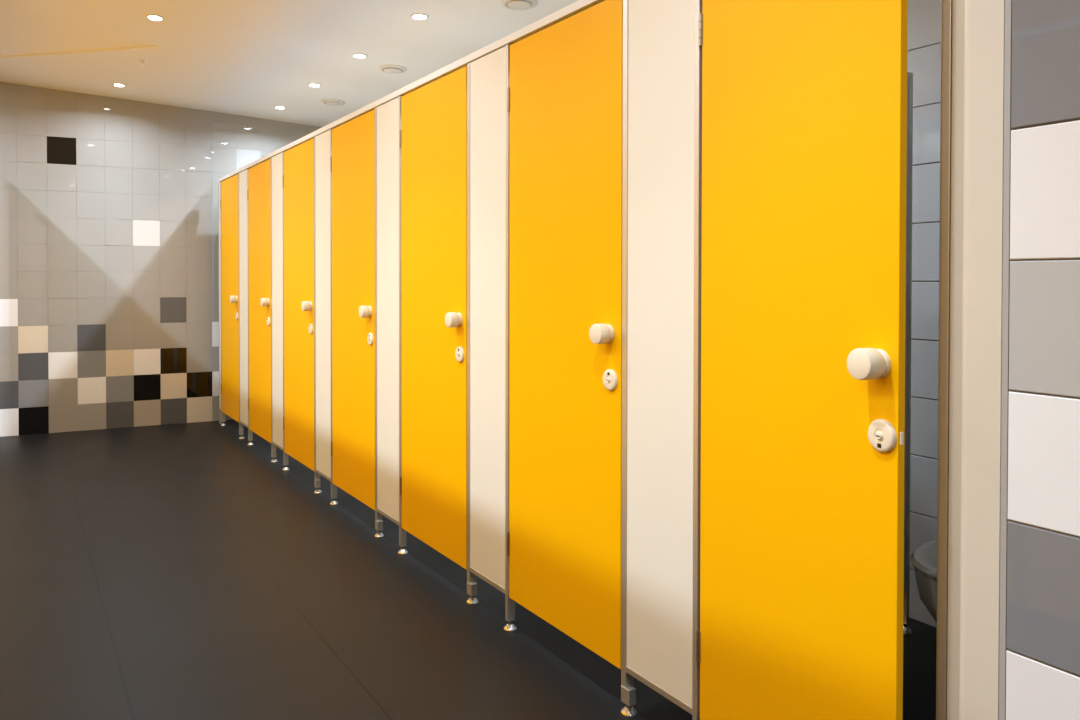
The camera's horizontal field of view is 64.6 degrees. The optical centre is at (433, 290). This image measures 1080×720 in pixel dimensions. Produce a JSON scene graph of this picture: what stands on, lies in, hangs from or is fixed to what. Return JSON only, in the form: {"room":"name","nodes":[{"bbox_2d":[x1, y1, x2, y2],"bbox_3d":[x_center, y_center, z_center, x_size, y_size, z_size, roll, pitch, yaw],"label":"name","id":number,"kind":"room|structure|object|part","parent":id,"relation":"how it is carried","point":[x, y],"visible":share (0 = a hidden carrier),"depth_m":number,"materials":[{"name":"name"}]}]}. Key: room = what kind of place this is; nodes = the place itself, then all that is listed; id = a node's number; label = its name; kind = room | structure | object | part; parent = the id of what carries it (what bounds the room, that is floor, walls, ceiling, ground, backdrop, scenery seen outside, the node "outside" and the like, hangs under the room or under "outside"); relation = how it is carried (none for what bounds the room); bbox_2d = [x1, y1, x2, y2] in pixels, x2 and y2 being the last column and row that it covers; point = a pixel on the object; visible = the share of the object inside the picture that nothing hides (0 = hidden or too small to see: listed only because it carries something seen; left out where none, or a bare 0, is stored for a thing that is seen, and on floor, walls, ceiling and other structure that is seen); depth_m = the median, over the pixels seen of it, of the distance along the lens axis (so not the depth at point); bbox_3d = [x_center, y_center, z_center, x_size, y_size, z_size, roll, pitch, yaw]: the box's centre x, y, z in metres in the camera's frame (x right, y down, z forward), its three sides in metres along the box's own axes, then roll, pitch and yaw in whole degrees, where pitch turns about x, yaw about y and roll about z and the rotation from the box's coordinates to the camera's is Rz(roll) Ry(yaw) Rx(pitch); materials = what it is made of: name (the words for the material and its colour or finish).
{"room":"public restroom","nodes":[
{"label":"public restroom","id":0,"kind":"room"},
{"bbox_2d":[0,82,321,436],"bbox_3d":[-2.529,-0.305,6.480,4.792,2.770,0.126,0,1,-26],"label":"wall","id":1,"kind":"structure","parent":0,"point":[109,242],"depth_m":6.44,"materials":[{"name":"grey tile"}]},
{"bbox_2d":[0,0,577,126],"bbox_3d":[-0.721,-1.502,2.511,4.650,0.406,8.776,0,1,-26],"label":"ceiling","id":2,"kind":"structure","parent":0,"point":[248,58],"depth_m":4.96,"materials":[{"name":"paint"}]},
{"bbox_2d":[112,83,125,86],"bbox_3d":[-2.238,-1.460,6.014,0.092,0.010,0.092,0,1,-32],"label":"recessed light","id":3,"kind":"object","parent":2,"relation":"in","point":[114,84],"visible":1,"depth_m":6.01,"materials":[{"name":"white"}]},
{"bbox_2d":[146,14,163,20],"bbox_3d":[-1.472,-1.439,4.463,0.092,0.010,0.092,0,1,-32],"label":"recessed light","id":4,"kind":"object","parent":2,"relation":"in","point":[150,16],"visible":1,"depth_m":4.46,"materials":[{"name":"white"}]},
{"bbox_2d":[274,106,285,108],"bbox_3d":[-1.180,-1.403,6.492,0.092,0.010,0.092,0,1,-32],"label":"recessed light","id":5,"kind":"object","parent":2,"relation":"in","point":[276,107],"visible":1,"depth_m":6.49,"materials":[{"name":"white"}]},
{"bbox_2d":[308,83,320,86],"bbox_3d":[-0.808,-1.393,5.739,0.092,0.010,0.092,0,1,-32],"label":"recessed light","id":6,"kind":"object","parent":2,"relation":"in","point":[309,84],"visible":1,"depth_m":5.74,"materials":[{"name":"white"}]},
{"bbox_2d":[321,99,344,105],"bbox_3d":[-0.739,-1.379,6.220,0.173,0.024,0.174,0,1,-22],"label":"ceiling vent","id":7,"kind":"object","parent":2,"relation":"in","point":[335,103],"visible":1,"depth_m":6.18,"materials":[{"name":"white plastic"}]},
{"bbox_2d":[352,53,366,58],"bbox_3d":[-0.436,-1.383,4.986,0.092,0.010,0.092,0,1,-32],"label":"recessed light","id":8,"kind":"object","parent":2,"relation":"in","point":[355,55],"visible":1,"depth_m":4.98,"materials":[{"name":"white"}]},
{"bbox_2d":[379,65,406,73],"bbox_3d":[-0.252,-1.366,5.234,0.173,0.024,0.174,0,1,-22],"label":"ceiling vent","id":9,"kind":"object","parent":2,"relation":"in","point":[394,70],"visible":1,"depth_m":5.20,"materials":[{"name":"white plastic"}]},
{"bbox_2d":[411,13,428,19],"bbox_3d":[-0.069,-1.373,4.242,0.092,0.010,0.092,0,1,-32],"label":"recessed light","id":10,"kind":"object","parent":2,"relation":"in","point":[417,16],"visible":1,"depth_m":4.24,"materials":[{"name":"white"}]},
{"bbox_2d":[501,0,537,9],"bbox_3d":[0.404,-1.348,3.974,0.173,0.024,0.174,0,1,-22],"label":"ceiling vent","id":11,"kind":"object","parent":2,"relation":"in","point":[517,4],"visible":1,"depth_m":3.97,"materials":[{"name":"white plastic"}]},
{"bbox_2d":[0,419,936,719],"bbox_3d":[-0.720,1.162,2.547,4.650,0.100,8.776,0,1,-26],"label":"floor","id":12,"kind":"structure","parent":0,"point":[168,571],"depth_m":2.91,"materials":[{"name":"grey tile"}]},
{"bbox_2d":[218,181,225,425],"bbox_3d":[-1.657,0.106,6.614,0.045,1.904,0.102,0,1,-26],"label":"partition panel","id":13,"kind":"object","parent":12,"relation":"on","point":[221,414],"visible":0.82,"depth_m":6.62,"materials":[{"name":"beige laminate"}]},
{"bbox_3d":[-1.677,0.105,6.655,0.030,1.904,0.010,0,1,-26],"label":"post","id":14,"kind":"part","parent":13,"relation":"part of","materials":[{"name":"laminate"}]},
{"bbox_3d":[-1.644,0.092,6.590,0.029,1.876,0.022,0,1,-26],"label":"post","id":15,"kind":"part","parent":13,"relation":"part of","materials":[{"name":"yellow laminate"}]},
{"bbox_2d":[220,174,238,421],"bbox_3d":[-1.541,0.058,6.314,0.061,1.788,0.571,0,1,-26],"label":"door","id":16,"kind":"structure","parent":13,"relation":"attached to","point":[229,187],"depth_m":6.30,"materials":[{"name":"yellow laminate"}]},
{"bbox_3d":[-1.444,0.066,6.102,0.046,0.055,0.055,0,1,-26],"label":"knob","id":17,"kind":"part","parent":16,"relation":"part of","materials":[{"name":"beige plastic"}]},
{"bbox_2d":[238,169,253,444],"bbox_3d":[-1.321,0.115,5.936,0.045,1.904,0.300,0,1,-26],"label":"partition panel","id":18,"kind":"object","parent":12,"relation":"on","point":[242,176],"visible":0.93,"depth_m":5.93,"materials":[{"name":"beige laminate"}]},
{"bbox_3d":[-1.381,0.093,6.055,0.027,1.864,0.019,0,1,-26],"label":"post","id":19,"kind":"part","parent":18,"relation":"part of","materials":[{"name":"white laminate"}]},
{"bbox_3d":[-1.265,0.102,5.823,0.029,1.876,0.015,0,1,-26],"label":"post","id":20,"kind":"part","parent":18,"relation":"part of","materials":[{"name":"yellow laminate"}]},
{"bbox_2d":[247,159,270,442],"bbox_3d":[-1.162,0.069,5.547,0.061,1.788,0.571,0,1,-26],"label":"door","id":21,"kind":"structure","parent":18,"relation":"attached to","point":[259,176],"depth_m":5.54,"materials":[{"name":"yellow laminate"}]},
{"bbox_3d":[-1.065,0.076,5.334,0.046,0.055,0.055,0,1,-26],"label":"knob","id":22,"kind":"part","parent":21,"relation":"part of","materials":[{"name":"beige plastic"}]},
{"bbox_2d":[271,152,289,470],"bbox_3d":[-0.942,0.125,5.168,0.045,1.904,0.300,0,1,-26],"label":"partition panel","id":23,"kind":"object","parent":12,"relation":"on","point":[277,162],"visible":0.9,"depth_m":5.16,"materials":[{"name":"beige laminate"}]},
{"bbox_3d":[-1.002,0.103,5.288,0.027,1.864,0.019,0,1,-26],"label":"post","id":24,"kind":"part","parent":23,"relation":"part of","materials":[{"name":"white laminate"}]},
{"bbox_3d":[-0.943,0.957,5.182,0.029,0.016,0.243,0,1,-26],"label":"rail","id":25,"kind":"part","parent":23,"relation":"part of","materials":[{"name":"beige laminate"}]},
{"bbox_3d":[-0.886,0.112,5.055,0.029,1.876,0.015,0,1,-26],"label":"post","id":26,"kind":"part","parent":23,"relation":"part of","materials":[{"name":"silver metal"}]},
{"bbox_2d":[282,138,314,470],"bbox_3d":[-0.783,0.079,4.779,0.061,1.788,0.571,0,1,-26],"label":"door","id":27,"kind":"structure","parent":23,"relation":"attached to","point":[298,177],"depth_m":4.77,"materials":[{"name":"yellow laminate"}]},
{"bbox_3d":[-0.686,0.087,4.567,0.046,0.055,0.055,0,1,-26],"label":"knob","id":28,"kind":"part","parent":27,"relation":"part of","materials":[{"name":"beige plastic"}]},
{"bbox_3d":[-0.664,0.211,4.567,0.008,0.057,0.057,0,1,-26],"label":"lock plate","id":29,"kind":"part","parent":27,"relation":"part of","materials":[{"name":"beige plastic"}]},
{"bbox_2d":[314,129,337,504],"bbox_3d":[-0.563,0.135,4.401,0.045,1.904,0.300,0,1,-26],"label":"partition panel","id":30,"kind":"object","parent":12,"relation":"on","point":[323,459],"visible":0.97,"depth_m":4.40,"materials":[{"name":"beige laminate"}]},
{"bbox_3d":[-0.623,0.114,4.521,0.027,1.864,0.019,0,1,-26],"label":"post","id":31,"kind":"part","parent":30,"relation":"part of","materials":[{"name":"silver metal"}]},
{"bbox_3d":[-0.564,0.967,4.415,0.029,0.016,0.243,0,1,-26],"label":"rail","id":32,"kind":"part","parent":30,"relation":"part of","materials":[{"name":"beige laminate"}]},
{"bbox_3d":[-0.507,0.123,4.288,0.029,1.876,0.015,0,1,-26],"label":"post","id":33,"kind":"part","parent":30,"relation":"part of","materials":[{"name":"silver metal"}]},
{"bbox_2d":[330,110,374,509],"bbox_3d":[-0.404,0.089,4.012,0.061,1.788,0.571,0,1,-26],"label":"door","id":34,"kind":"structure","parent":30,"relation":"attached to","point":[352,160],"depth_m":3.99,"materials":[{"name":"yellow laminate"}]},
{"bbox_3d":[-0.307,0.097,3.799,0.046,0.055,0.055,0,1,-26],"label":"knob","id":35,"kind":"part","parent":34,"relation":"part of","materials":[{"name":"beige plastic"}]},
{"bbox_3d":[-0.285,0.221,3.799,0.008,0.057,0.057,0,1,-26],"label":"lock plate","id":36,"kind":"part","parent":34,"relation":"part of","materials":[{"name":"beige plastic"}]},
{"bbox_2d":[374,96,407,553],"bbox_3d":[-0.184,0.145,3.633,0.045,1.904,0.300,0,1,-26],"label":"partition panel","id":37,"kind":"object","parent":12,"relation":"on","point":[388,342],"visible":0.94,"depth_m":3.62,"materials":[{"name":"beige laminate"}]},
{"bbox_3d":[-0.244,0.124,3.753,0.027,1.864,0.019,0,1,-26],"label":"post","id":38,"kind":"part","parent":37,"relation":"part of","materials":[{"name":"silver metal"}]},
{"bbox_3d":[-0.185,0.977,3.647,0.029,0.016,0.243,0,1,-26],"label":"rail","id":39,"kind":"part","parent":37,"relation":"part of","materials":[{"name":"beige laminate"}]},
{"bbox_3d":[-0.128,0.133,3.521,0.029,1.876,0.015,0,1,-26],"label":"post","id":40,"kind":"part","parent":37,"relation":"part of","materials":[{"name":"silver metal"}]},
{"bbox_2d":[399,66,466,569],"bbox_3d":[-0.025,0.099,3.244,0.061,1.788,0.571,0,1,-26],"label":"door","id":41,"kind":"structure","parent":37,"relation":"attached to","point":[433,131],"depth_m":3.22,"materials":[{"name":"yellow laminate"}]},
{"bbox_3d":[0.072,0.107,3.032,0.046,0.055,0.055,0,1,-26],"label":"knob","id":42,"kind":"part","parent":41,"relation":"part of","materials":[{"name":"beige plastic"}]},
{"bbox_3d":[0.094,0.231,3.032,0.008,0.057,0.057,0,1,-26],"label":"lock plate","id":43,"kind":"part","parent":41,"relation":"part of","materials":[{"name":"beige plastic"}]},
{"bbox_2d":[466,44,516,631],"bbox_3d":[0.195,0.155,2.866,0.045,1.904,0.300,0,1,-26],"label":"partition panel","id":44,"kind":"object","parent":12,"relation":"on","point":[488,77],"visible":0.94,"depth_m":2.85,"materials":[{"name":"beige laminate"}]},
{"bbox_3d":[0.135,0.134,2.986,0.027,1.864,0.019,0,1,-26],"label":"post","id":45,"kind":"part","parent":44,"relation":"part of","materials":[{"name":"silver metal"}]},
{"bbox_3d":[0.194,0.987,2.880,0.029,0.016,0.243,0,1,-26],"label":"rail","id":46,"kind":"part","parent":44,"relation":"part of","materials":[{"name":"beige laminate"}]},
{"bbox_3d":[0.251,0.143,2.753,0.029,1.876,0.015,0,1,-26],"label":"post","id":47,"kind":"part","parent":44,"relation":"part of","materials":[{"name":"silver metal"}]},
{"bbox_2d":[507,0,622,668],"bbox_3d":[0.354,0.109,2.477,0.061,1.788,0.571,0,1,-26],"label":"door","id":48,"kind":"structure","parent":44,"relation":"attached to","point":[565,91],"depth_m":2.44,"materials":[{"name":"yellow laminate"}]},
{"bbox_3d":[0.451,0.117,2.264,0.046,0.055,0.055,0,1,-26],"label":"knob","id":49,"kind":"part","parent":48,"relation":"part of","materials":[{"name":"beige plastic"}]},
{"bbox_3d":[0.473,0.241,2.264,0.008,0.057,0.057,0,1,-26],"label":"lock plate","id":50,"kind":"part","parent":48,"relation":"part of","materials":[{"name":"beige plastic"}]},
{"bbox_2d":[620,0,702,719],"bbox_3d":[0.572,0.166,2.101,0.045,1.904,0.300,0,1,-26],"label":"partition panel","id":51,"kind":"object","parent":12,"relation":"on","point":[662,166],"visible":0.98,"depth_m":2.09,"materials":[{"name":"beige laminate"}]},
{"bbox_2d":[218,0,604,181],"bbox_3d":[-0.388,-0.808,4.045,0.043,0.064,5.808,0,1,-26],"label":"headrail","id":52,"kind":"object","parent":51,"relation":"attached to","point":[578,6],"visible":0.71,"depth_m":3.11,"materials":[{"name":"white aluminium"}]},
{"bbox_3d":[0.512,0.144,2.221,0.027,1.864,0.019,0,1,-26],"label":"post","id":53,"kind":"part","parent":51,"relation":"part of","materials":[{"name":"silver metal"}]},
{"bbox_3d":[0.572,0.997,2.115,0.029,0.016,0.243,0,1,-26],"label":"rail","id":54,"kind":"part","parent":51,"relation":"part of","materials":[{"name":"beige laminate"}]},
{"bbox_3d":[0.628,0.153,1.988,0.029,1.876,0.015,0,1,-26],"label":"post","id":55,"kind":"part","parent":51,"relation":"part of","materials":[{"name":"silver metal"}]},
{"bbox_2d":[696,0,907,719],"bbox_3d":[0.690,0.119,1.697,0.061,1.788,0.574,0,1,-17],"label":"door","id":56,"kind":"structure","parent":51,"relation":"attached to","point":[804,102],"depth_m":1.65,"materials":[{"name":"yellow laminate"}]},
{"bbox_3d":[0.753,0.128,1.462,0.046,0.055,0.055,0,1,-17],"label":"knob","id":57,"kind":"part","parent":56,"relation":"part of","materials":[{"name":"beige plastic"}]},
{"bbox_3d":[0.774,0.252,1.460,0.008,0.057,0.057,0,1,-17],"label":"lock plate","id":58,"kind":"part","parent":56,"relation":"part of","materials":[{"name":"beige plastic"}]},
{"bbox_2d":[903,72,912,634],"bbox_3d":[1.042,0.209,2.483,1.124,1.805,0.045,0,1,-26],"label":"divider","id":59,"kind":"object","parent":12,"relation":"on","point":[906,630],"visible":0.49,"depth_m":2.71,"materials":[{"name":"grey laminate"}]},
{"bbox_3d":[1.036,-0.685,2.469,1.111,0.016,0.020,0,1,-26],"label":"rail","id":60,"kind":"part","parent":59,"relation":"part of","materials":[{"name":"silver metal"}]},
{"bbox_2d":[907,0,940,627],"bbox_3d":[0.762,-0.282,4.655,0.108,2.770,6.205,0,1,-26],"label":"wall","id":61,"kind":"structure","parent":0,"point":[924,16],"depth_m":2.79,"materials":[{"name":"grey tile"}]},
{"bbox_2d":[910,540,936,622],"bbox_3d":[1.543,0.868,2.207,0.687,0.356,0.376,0,1,-26],"label":"toilet","id":62,"kind":"object","parent":61,"relation":"attached to","point":[923,559],"visible":0.14,"depth_m":2.13,"materials":[{"name":"white ceramic"}]},
{"bbox_3d":[1.464,0.699,2.166,0.510,0.018,0.376,0,1,-26],"label":"seat","id":63,"kind":"part","parent":62,"relation":"part of","materials":[{"name":"white ceramic"}]},
{"bbox_3d":[1.536,0.878,2.204,0.655,0.336,0.360,0,1,-26],"label":"bowl","id":64,"kind":"part","parent":62,"relation":"part of","materials":[{"name":"white ceramic"}]},
{"bbox_2d":[1006,0,1079,719],"bbox_3d":[2.035,-0.226,0.466,1.336,2.770,2.692,0,1,-26],"label":"wall","id":65,"kind":"structure","parent":0,"point":[1043,634],"depth_m":1.25,"materials":[{"name":"grey tile"}]},
{"bbox_2d":[936,0,951,719],"bbox_3d":[0.900,0.174,1.464,0.051,1.904,0.018,0,1,-26],"label":"door frame","id":66,"kind":"structure","parent":65,"relation":"attached to","point":[946,5],"depth_m":1.45,"materials":[{"name":"silver metal"}]},
{"bbox_2d":[947,0,964,719],"bbox_3d":[0.909,-0.116,1.424,0.036,2.484,0.052,0,1,-26],"label":"trim","id":67,"kind":"structure","parent":65,"relation":"attached to","point":[958,6],"depth_m":1.43,"materials":[{"name":"beige"}]},
{"bbox_2d":[959,0,1004,719],"bbox_3d":[0.898,-0.117,1.350,0.078,2.488,0.067,0,1,-26],"label":"partition panel","id":68,"kind":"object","parent":65,"relation":"attached to","point":[984,19],"depth_m":1.33,"materials":[{"name":"beige laminate"}]},
{"bbox_2d":[998,0,1011,719],"bbox_3d":[0.914,-0.115,1.316,0.074,2.485,0.010,0,1,-26],"label":"trim","id":69,"kind":"structure","parent":65,"relation":"attached to","point":[1008,3],"depth_m":1.30,"materials":[{"name":"grey"}]}
]}

